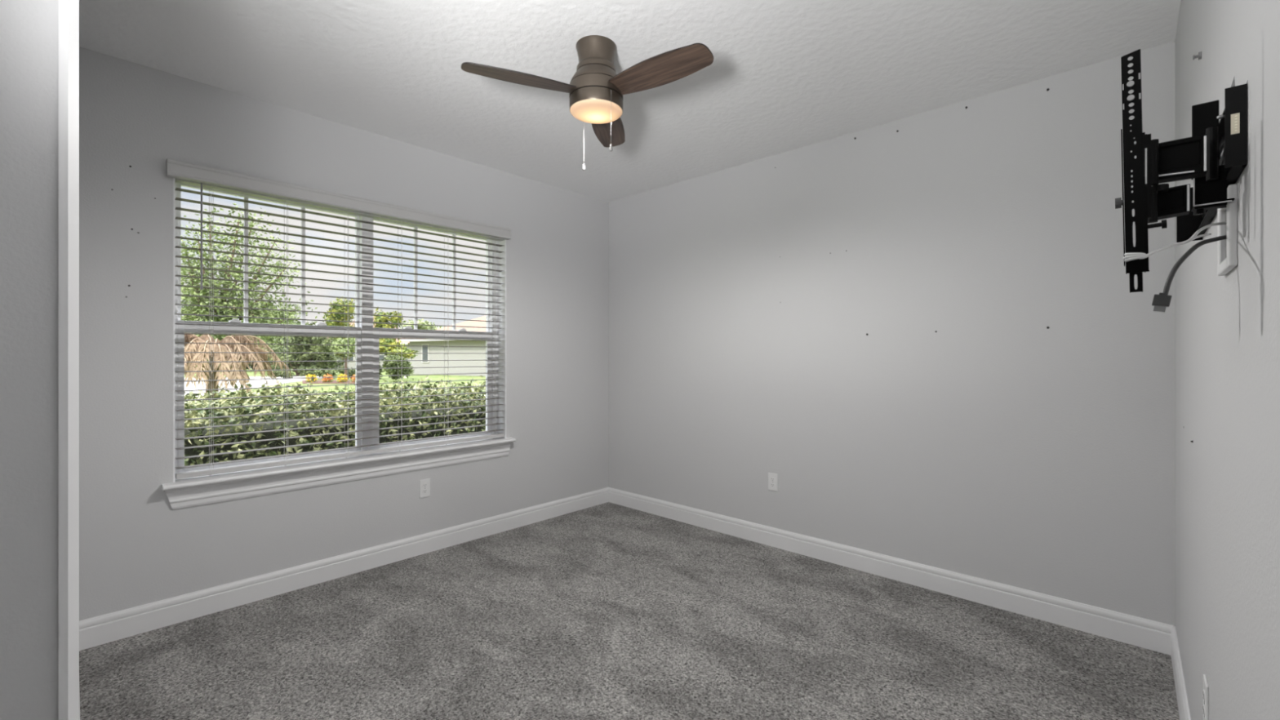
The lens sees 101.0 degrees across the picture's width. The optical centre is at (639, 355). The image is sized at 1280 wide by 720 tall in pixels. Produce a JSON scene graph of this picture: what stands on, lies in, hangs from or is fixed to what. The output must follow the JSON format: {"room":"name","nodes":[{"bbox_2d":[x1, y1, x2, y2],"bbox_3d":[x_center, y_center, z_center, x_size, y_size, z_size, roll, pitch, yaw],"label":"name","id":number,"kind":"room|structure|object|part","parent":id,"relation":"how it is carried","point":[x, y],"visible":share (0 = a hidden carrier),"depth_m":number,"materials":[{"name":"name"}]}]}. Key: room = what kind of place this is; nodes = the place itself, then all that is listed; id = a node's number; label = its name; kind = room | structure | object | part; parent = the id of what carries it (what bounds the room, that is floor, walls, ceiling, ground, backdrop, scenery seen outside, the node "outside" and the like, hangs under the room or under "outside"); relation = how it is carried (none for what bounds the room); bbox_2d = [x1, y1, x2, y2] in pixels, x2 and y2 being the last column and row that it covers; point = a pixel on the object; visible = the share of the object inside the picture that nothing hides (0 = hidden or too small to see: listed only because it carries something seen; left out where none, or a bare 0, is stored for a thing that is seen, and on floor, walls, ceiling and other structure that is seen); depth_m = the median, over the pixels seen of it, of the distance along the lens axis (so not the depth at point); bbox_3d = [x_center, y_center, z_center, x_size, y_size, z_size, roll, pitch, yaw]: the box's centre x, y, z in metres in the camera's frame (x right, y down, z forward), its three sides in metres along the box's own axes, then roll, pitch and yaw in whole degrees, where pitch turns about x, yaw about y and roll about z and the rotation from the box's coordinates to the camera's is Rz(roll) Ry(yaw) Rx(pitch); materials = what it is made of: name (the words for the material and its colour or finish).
{"room":"empty bedroom","nodes":[
{"label":"empty bedroom","id":0,"kind":"room"},
{"bbox_2d":[0,0,58,719],"bbox_3d":[-2.476,-0.034,0.941,2.000,2.707,2.000,0,0,43],"label":"wall","id":1,"kind":"structure","parent":0,"point":[29,28],"depth_m":0.95,"materials":[{"name":"grey paint"}]},
{"bbox_2d":[58,0,79,719],"bbox_3d":[-1.070,-0.034,0.988,0.026,2.707,0.026,0,0,43],"label":"trim","id":2,"kind":"structure","parent":1,"relation":"attached to","point":[68,10],"depth_m":0.98,"materials":[{"name":"white paint"}]},
{"bbox_2d":[79,690,79,719],"bbox_3d":[-1.799,1.256,1.686,1.980,0.129,0.014,0,0,43],"label":"baseboard","id":3,"kind":"structure","parent":1,"relation":"attached to","point":[79,691],"depth_m":1.83,"materials":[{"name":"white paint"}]},
{"bbox_2d":[79,46,608,621],"bbox_3d":[-1.480,-0.034,3.632,0.200,2.707,3.700,0,0,43],"label":"wall","id":4,"kind":"structure","parent":0,"point":[135,549],"depth_m":2.83,"materials":[{"name":"grey paint"}]},
{"bbox_2d":[161,177,515,509],"bbox_3d":[-1.703,-0.085,3.337,0.254,1.685,1.980,0,0,43],"label":"window","id":5,"kind":"structure","parent":4,"relation":"in","point":[181,493],"depth_m":3.32,"materials":[{"name":"white plastic"}]},
{"bbox_3d":[-2.095,-0.526,3.043,0.030,0.752,0.876,0,0,43],"label":"sash","id":6,"kind":"part","parent":5,"relation":"part of","materials":[{"name":"white plastic"}]},
{"bbox_3d":[-2.070,0.214,3.020,0.028,0.788,0.876,0,0,43],"label":"sash","id":7,"kind":"part","parent":5,"relation":"part of","materials":[{"name":"white plastic"}]},
{"bbox_2d":[165,158,511,479],"bbox_3d":[-1.667,-0.167,3.292,0.112,1.575,1.930,0,0,43],"label":"window blind","id":8,"kind":"object","parent":5,"relation":"attached to","point":[183,172],"visible":1,"depth_m":3.08,"materials":[{"name":"white plastic"}]},
{"bbox_3d":[-2.220,-0.141,2.734,0.056,1.478,0.014,0,0,43],"label":"ladder cord","id":9,"kind":"part","parent":8,"relation":"part of","materials":[{"name":"white fabric"}]},
{"bbox_3d":[-1.995,-0.141,2.977,0.056,1.478,0.014,0,0,43],"label":"ladder cord","id":10,"kind":"part","parent":8,"relation":"part of","materials":[{"name":"white fabric"}]},
{"bbox_3d":[-1.681,-0.895,3.317,0.058,0.046,1.871,0,0,43],"label":"head rail","id":11,"kind":"part","parent":8,"relation":"part of","materials":[{"name":"white plastic"}]},
{"bbox_3d":[-1.680,0.602,3.316,0.054,0.024,1.871,0,0,43],"label":"rail","id":12,"kind":"part","parent":8,"relation":"part of","materials":[{"name":"white plastic"}]},
{"bbox_3d":[-1.562,-0.141,3.443,0.056,1.478,0.014,0,0,43],"label":"ladder cord","id":13,"kind":"part","parent":8,"relation":"part of","materials":[{"name":"white fabric"}]},
{"bbox_3d":[-1.345,-0.141,3.677,0.056,1.478,0.014,0,0,43],"label":"ladder cord","id":14,"kind":"part","parent":8,"relation":"part of","materials":[{"name":"white fabric"}]},
{"bbox_3d":[-1.688,0.637,3.323,0.214,0.025,1.980,0,0,43],"label":"sill","id":15,"kind":"part","parent":5,"relation":"part of","materials":[{"name":"white paint"}]},
{"bbox_3d":[-1.455,-0.526,3.732,0.030,0.752,0.864,0,0,43],"label":"sash","id":16,"kind":"part","parent":5,"relation":"part of","materials":[{"name":"white plastic"}]},
{"bbox_3d":[-1.430,0.214,3.709,0.028,0.788,0.864,0,0,43],"label":"sash","id":17,"kind":"part","parent":5,"relation":"part of","materials":[{"name":"white plastic"}]},
{"bbox_2d":[79,487,608,650],"bbox_3d":[-1.401,1.256,3.559,0.014,0.129,3.300,0,0,43],"label":"baseboard","id":18,"kind":"structure","parent":4,"relation":"attached to","point":[95,631],"depth_m":2.98,"materials":[{"name":"white paint"}]},
{"bbox_2d":[419,478,430,497],"bbox_3d":[-1.438,0.886,3.525,0.007,0.120,0.072,0,0,43],"label":"wall outlet","id":19,"kind":"object","parent":4,"relation":"attached to","point":[424,484],"visible":1,"depth_m":3.52,"materials":[{"name":"white plastic"}]},
{"bbox_2d":[79,502,1179,719],"bbox_3d":[-0.766,1.380,1.605,4.003,0.120,5.700,0,0,43],"label":"floor","id":20,"kind":"structure","parent":0,"point":[608,611],"depth_m":2.34,"materials":[{"name":"grey carpet"}]},
{"bbox_2d":[79,0,1181,202],"bbox_3d":[-0.766,-1.457,1.605,4.003,0.140,5.700,0,0,43],"label":"ceiling","id":21,"kind":"structure","parent":0,"point":[783,76],"depth_m":2.45,"materials":[{"name":"white paint"}]},
{"bbox_2d":[461,35,713,170],"bbox_3d":[-0.146,-1.127,2.284,0.955,0.520,1.021,0,0,43],"label":"ceiling fan","id":22,"kind":"object","parent":21,"relation":"hanging from","point":[596,91],"visible":1,"depth_m":2.27,"materials":[{"name":"brown metal"}]},
{"bbox_3d":[-0.499,-1.174,2.236,0.493,0.006,0.153,0,12,-24],"label":"blade","id":23,"kind":"part","parent":22,"relation":"part of","materials":[{"name":"brown wood"}]},
{"bbox_3d":[-0.197,-1.095,2.373,0.235,0.023,0.235,0,0,43],"label":"lamp shade","id":24,"kind":"part","parent":22,"relation":"part of","materials":[{"name":"beige glass"}]},
{"bbox_3d":[-0.164,-1.174,2.703,0.153,0.006,0.493,-12,-1,6],"label":"blade","id":25,"kind":"part","parent":22,"relation":"part of","materials":[{"name":"brown wood"}]},
{"bbox_3d":[-0.127,-1.028,2.279,0.006,0.238,0.011,0,0,-37],"label":"pull chain","id":26,"kind":"part","parent":22,"relation":"part of","materials":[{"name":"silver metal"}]},
{"bbox_3d":[0.073,-1.174,2.180,0.493,0.006,0.153,0,-12,36],"label":"blade","id":27,"kind":"part","parent":22,"relation":"part of","materials":[{"name":"brown wood"}]},
{"bbox_2d":[608,40,1175,626],"bbox_3d":[1.104,-0.034,3.621,3.603,2.707,0.200,0,0,43],"label":"wall","id":28,"kind":"structure","parent":0,"point":[996,444],"depth_m":2.99,"materials":[{"name":"grey paint"}]},
{"bbox_2d":[768,472,777,491],"bbox_3d":[0.920,0.875,3.651,0.072,0.120,0.007,0,0,43],"label":"wall outlet","id":29,"kind":"object","parent":28,"relation":"attached to","point":[772,477],"visible":1,"depth_m":3.65,"materials":[{"name":"white plastic"}]},
{"bbox_2d":[608,487,1173,655],"bbox_3d":[1.032,1.256,3.542,3.603,0.129,0.014,0,0,43],"label":"baseboard","id":30,"kind":"structure","parent":28,"relation":"attached to","point":[1155,636],"depth_m":2.95,"materials":[{"name":"white paint"}]},
{"bbox_2d":[1175,0,1279,719],"bbox_3d":[0.695,-0.034,0.385,0.200,2.707,5.500,0,0,43],"label":"wall","id":31,"kind":"structure","parent":0,"point":[1228,326],"depth_m":1.02,"materials":[{"name":"grey paint"}]},
{"bbox_2d":[1170,625,1191,719],"bbox_3d":[0.549,1.256,0.384,0.014,0.129,5.300,0,0,43],"label":"baseboard","id":32,"kind":"structure","parent":31,"relation":"attached to","point":[1180,690],"depth_m":2.00,"materials":[{"name":"white paint"}]},
{"bbox_2d":[1115,48,1247,293],"bbox_3d":[1.218,-0.319,1.145,0.868,0.418,0.154,0,0,-39],"label":"tv wall mount","id":33,"kind":"object","parent":31,"relation":"attached to","point":[1197,157],"depth_m":0.94,"materials":[{"name":"black metal"}]},
{"bbox_3d":[0.846,-0.270,0.931,0.011,0.018,0.018,-1,-1,43],"label":"knob","id":34,"kind":"part","parent":33,"relation":"part of","materials":[{"name":"grey"}]},
{"bbox_3d":[0.861,-0.336,0.917,0.029,0.384,0.016,-1,-1,43],"label":"screen rail","id":35,"kind":"part","parent":33,"relation":"part of","materials":[{"name":"black metal"}]},
{"bbox_3d":[0.863,-0.128,0.917,0.017,0.036,0.014,-1,-1,43],"label":"rail","id":36,"kind":"part","parent":33,"relation":"part of","materials":[{"name":"black metal"}]},
{"bbox_3d":[0.909,-0.324,0.947,0.012,0.155,0.005,0,0,43],"label":"head plate","id":37,"kind":"part","parent":33,"relation":"part of","materials":[{"name":"black plastic"}]},
{"bbox_3d":[0.998,-0.287,0.994,0.054,0.054,0.035,0,0,43],"label":"arm","id":38,"kind":"part","parent":33,"relation":"part of","materials":[{"name":"black metal"}]},
{"bbox_2d":[1123,222,1226,262],"bbox_3d":[1.023,-0.217,0.978,0.393,0.109,0.040,0,0,-24],"label":"cable","id":39,"kind":"object","parent":33,"relation":"attached to","point":[1134,255],"visible":1,"depth_m":0.91,"materials":[{"name":"white plastic"}]},
{"bbox_3d":[0.991,-0.360,0.973,0.074,0.068,0.035,0,0,43],"label":"arm","id":40,"kind":"part","parent":33,"relation":"part of","materials":[{"name":"black metal"}]},
{"bbox_3d":[1.517,-0.390,1.455,0.050,0.147,0.003,0,0,43],"label":"plate","id":41,"kind":"part","parent":33,"relation":"part of","materials":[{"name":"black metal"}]},
{"bbox_3d":[1.280,-0.395,1.175,0.016,0.137,0.738,0,0,43],"label":"wall plate","id":42,"kind":"part","parent":33,"relation":"part of","materials":[{"name":"black metal"}]},
{"bbox_3d":[1.024,-0.395,0.907,0.025,0.137,0.003,0,0,43],"label":"plate","id":43,"kind":"part","parent":33,"relation":"part of","materials":[{"name":"black plastic"}]},
{"bbox_2d":[1192,51,1201,59],"bbox_3d":[1.561,-0.839,1.478,0.017,0.020,0.020,0,0,43],"label":"wall anchor","id":44,"kind":"object","parent":31,"relation":"attached to","point":[1199,55],"visible":1,"depth_m":1.47,"materials":[{"name":"grey plastic"}]},
{"bbox_2d":[1202,674,1208,719],"bbox_3d":[1.463,0.900,1.364,0.007,0.120,0.072,0,0,43],"label":"wall outlet","id":45,"kind":"object","parent":31,"relation":"attached to","point":[1206,688],"visible":1,"depth_m":1.35,"materials":[{"name":"white plastic"}]},
{"bbox_2d":[1202,703,1204,717],"bbox_3d":[1.461,0.919,1.366,0.002,0.025,0.033,0,0,43],"label":"socket","id":46,"kind":"object","parent":45,"relation":"attached to","point":[1203,706],"depth_m":1.36,"materials":[{"name":"grey plastic"}]},
{"bbox_2d":[1202,688,1204,702],"bbox_3d":[1.461,0.880,1.366,0.002,0.025,0.033,0,0,43],"label":"socket","id":47,"kind":"object","parent":45,"relation":"attached to","point":[1203,691],"depth_m":1.36,"materials":[{"name":"grey plastic"}]},
{"bbox_2d":[1217,183,1237,275],"bbox_3d":[1.164,-0.243,1.046,0.012,0.153,0.172,0,0,43],"label":"cable wall plate","id":48,"kind":"object","parent":31,"relation":"attached to","point":[1227,249],"visible":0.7,"depth_m":0.99,"materials":[{"name":"white plastic"}]},
{"bbox_2d":[1151,235,1226,311],"bbox_3d":[1.107,-0.166,1.050,0.185,0.161,0.028,0,0,-9],"label":"cable","id":49,"kind":"object","parent":48,"relation":"hanging from","point":[1160,301],"visible":0.98,"depth_m":1.03,"materials":[{"name":"dark grey rubber"},{"name":"plastic"}]},
{"bbox_3d":[1.112,-0.180,1.049,0.175,0.131,0.019,0,0,-13],"label":"cord","id":50,"kind":"part","parent":49,"relation":"part of","materials":[{"name":"grey plastic"}]},
{"label":"outside","id":51,"kind":"structure","parent":0,"visible":0},
{"bbox_2d":[184,368,485,417],"bbox_3d":[-17.649,1.620,89.109,139.800,0.300,220.000,0,0,43],"label":"ground","id":52,"kind":"structure","parent":51,"point":[433,377],"depth_m":30.76,"materials":[{"name":"green plant"}]},
{"bbox_2d":[185,346,276,370],"bbox_3d":[-38.484,-0.286,49.812,8.372,5.241,11.919,0,0,28],"label":"bushy tree","id":53,"kind":"object","parent":52,"relation":"on","point":[251,364],"visible":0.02,"depth_m":50.14,"materials":[{"name":"green plant"}]},
{"bbox_2d":[184,333,290,399],"bbox_3d":[-7.562,0.524,9.452,2.226,1.903,2.311,0,0,43],"label":"palm","id":54,"kind":"object","parent":52,"relation":"on","point":[188,338],"visible":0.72,"depth_m":9.24,"materials":[{"name":"brown plant"}]},
{"bbox_2d":[181,203,319,393],"bbox_3d":[-10.157,-1.282,13.195,3.627,5.524,2.322,0,0,-12],"label":"leafy tree","id":55,"kind":"object","parent":52,"relation":"on","point":[192,272],"visible":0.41,"depth_m":12.97,"materials":[{"name":"green plant"}]},
{"bbox_2d":[253,304,301,368],"bbox_3d":[-32.282,-1.530,46.344,4.677,6.006,4.200,0,0,43],"label":"bushy tree","id":56,"kind":"object","parent":52,"relation":"on","point":[290,308],"visible":0.04,"depth_m":45.80,"materials":[{"name":"green plant"}]},
{"bbox_2d":[266,368,293,377],"bbox_3d":[-22.480,1.145,33.085,1.199,0.757,1.263,0,0,1],"label":"shrub","id":57,"kind":"object","parent":52,"relation":"on","point":[277,373],"visible":0.73,"depth_m":32.79,"materials":[{"name":"green plant"}]},
{"bbox_2d":[263,320,344,375],"bbox_3d":[-24.299,-0.480,38.474,5.045,4.268,5.320,0,0,-21],"label":"bushy tree","id":58,"kind":"object","parent":52,"relation":"on","point":[292,340],"visible":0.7,"depth_m":37.31,"materials":[{"name":"green plant"}]},
{"bbox_2d":[296,364,316,377],"bbox_3d":[-20.817,1.014,32.983,1.344,0.889,1.178,0,0,43],"label":"shrub","id":59,"kind":"object","parent":52,"relation":"on","point":[303,372],"visible":0.76,"depth_m":32.74,"materials":[{"name":"green plant"}]},
{"bbox_2d":[312,368,337,378],"bbox_3d":[-19.692,1.167,32.906,1.330,0.812,1.275,0,0,-23],"label":"shrub","id":60,"kind":"object","parent":52,"relation":"on","point":[320,373],"visible":0.77,"depth_m":32.66,"materials":[{"name":"green plant"}]},
{"bbox_2d":[302,380,355,383],"bbox_3d":[-17.091,1.455,29.337,2.852,0.030,5.776,0,0,-33],"label":"flower bed","id":61,"kind":"object","parent":52,"relation":"on","point":[303,381],"visible":0.5,"depth_m":28.30,"materials":[{"name":"brown"}]},
{"bbox_2d":[305,373,317,382],"bbox_3d":[-17.750,1.277,28.511,0.587,0.597,0.622,0,0,43],"label":"flowering plant","id":62,"kind":"object","parent":61,"relation":"on","point":[309,380],"visible":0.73,"depth_m":28.44,"materials":[{"name":"yellow plant"}]},
{"bbox_2d":[321,373,333,382],"bbox_3d":[-16.854,1.266,28.518,0.663,0.630,0.626,0,0,43],"label":"flowering plant","id":63,"kind":"object","parent":61,"relation":"on","point":[325,380],"visible":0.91,"depth_m":28.43,"materials":[{"name":"orange plant"}]},
{"bbox_2d":[336,373,348,382],"bbox_3d":[-16.097,1.275,28.516,0.626,0.616,0.622,0,0,43],"label":"flowering plant","id":64,"kind":"object","parent":61,"relation":"on","point":[343,379],"visible":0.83,"depth_m":28.40,"materials":[{"name":"yellow plant"}]},
{"bbox_2d":[329,337,355,375],"bbox_3d":[-16.610,0.135,29.868,1.860,2.677,1.782,0,0,43],"label":"tree","id":65,"kind":"object","parent":61,"relation":"on","point":[336,348],"visible":0.82,"depth_m":29.62,"materials":[{"name":"green plant"}]},
{"bbox_2d":[350,374,355,382],"bbox_3d":[-15.323,1.251,28.492,0.617,0.642,0.643,0,0,-16],"label":"flowering plant","id":66,"kind":"object","parent":61,"relation":"on","point":[353,378],"visible":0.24,"depth_m":28.34,"materials":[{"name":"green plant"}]},
{"bbox_2d":[184,375,485,466],"bbox_3d":[-1.960,0.833,5.369,1.757,1.303,7.922,0,0,43],"label":"hedge","id":67,"kind":"object","parent":52,"relation":"on","point":[318,397],"visible":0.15,"depth_m":4.05,"materials":[{"name":"green plant"}]},
{"bbox_2d":[322,296,355,367],"bbox_3d":[-26.474,-1.896,46.715,2.864,6.735,2.789,0,0,16],"label":"bushy tree","id":68,"kind":"object","parent":52,"relation":"on","point":[335,317],"visible":0.55,"depth_m":46.26,"materials":[{"name":"green plant"}]},
{"bbox_2d":[336,365,355,378],"bbox_3d":[-18.372,1.041,33.102,1.160,0.894,1.233,0,0,-19],"label":"shrub","id":69,"kind":"object","parent":52,"relation":"on","point":[350,372],"visible":0.7,"depth_m":32.85,"materials":[{"name":"green plant"}]},
{"bbox_2d":[322,315,409,368],"bbox_3d":[-32.834,-1.830,64.533,10.870,6.600,13.700,0,0,-12],"label":"house","id":70,"kind":"structure","parent":52,"relation":"on","point":[349,364],"depth_m":59.45,"materials":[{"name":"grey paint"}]},
{"bbox_2d":[378,359,383,378],"bbox_3d":[-16.578,0.814,32.974,1.159,1.623,1.035,0,0,43],"label":"shrub","id":71,"kind":"object","parent":52,"relation":"on","point":[380,370],"visible":0.08,"depth_m":32.94,"materials":[{"name":"green plant"}]},
{"bbox_2d":[373,308,406,356],"bbox_3d":[-22.826,-1.485,47.842,2.900,5.914,2.322,0,0,5],"label":"bushy tree","id":72,"kind":"object","parent":52,"relation":"on","point":[378,318],"visible":0.41,"depth_m":47.47,"materials":[{"name":"green plant"}]},
{"bbox_2d":[381,353,414,380],"bbox_3d":[-13.806,0.629,30.092,1.692,1.592,2.073,0,0,43],"label":"shrub","id":73,"kind":"object","parent":52,"relation":"on","point":[388,364],"visible":0.93,"depth_m":29.67,"materials":[{"name":"green plant"}]},
{"bbox_2d":[378,338,419,359],"bbox_3d":[-15.405,0.121,32.944,2.682,2.704,2.697,0,0,4],"label":"tree","id":74,"kind":"object","parent":52,"relation":"on","point":[384,341],"visible":0.78,"depth_m":32.52,"materials":[{"name":"green plant"}]},
{"bbox_2d":[398,318,444,329],"bbox_3d":[-36.792,-2.375,89.606,7.169,7.692,8.383,0,0,43],"label":"bushy tree","id":75,"kind":"object","parent":52,"relation":"on","point":[419,321],"visible":0.36,"depth_m":87.90,"materials":[{"name":"green plant"}]},
{"bbox_2d":[400,315,485,376],"bbox_3d":[-7.729,-1.730,44.917,16.446,6.400,17.030,0,0,33],"label":"house","id":76,"kind":"structure","parent":52,"relation":"on","point":[476,353],"depth_m":39.94,"materials":[{"name":"grey paint"}]},
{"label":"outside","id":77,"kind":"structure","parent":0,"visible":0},
{"bbox_2d":[184,375,323,397],"bbox_3d":[-20.334,1.460,28.294,9.262,0.020,22.260,0,0,-39],"label":"driveway","id":78,"kind":"structure","parent":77,"point":[255,383],"depth_m":27.65,"materials":[{"name":"grey concrete"}]}
]}

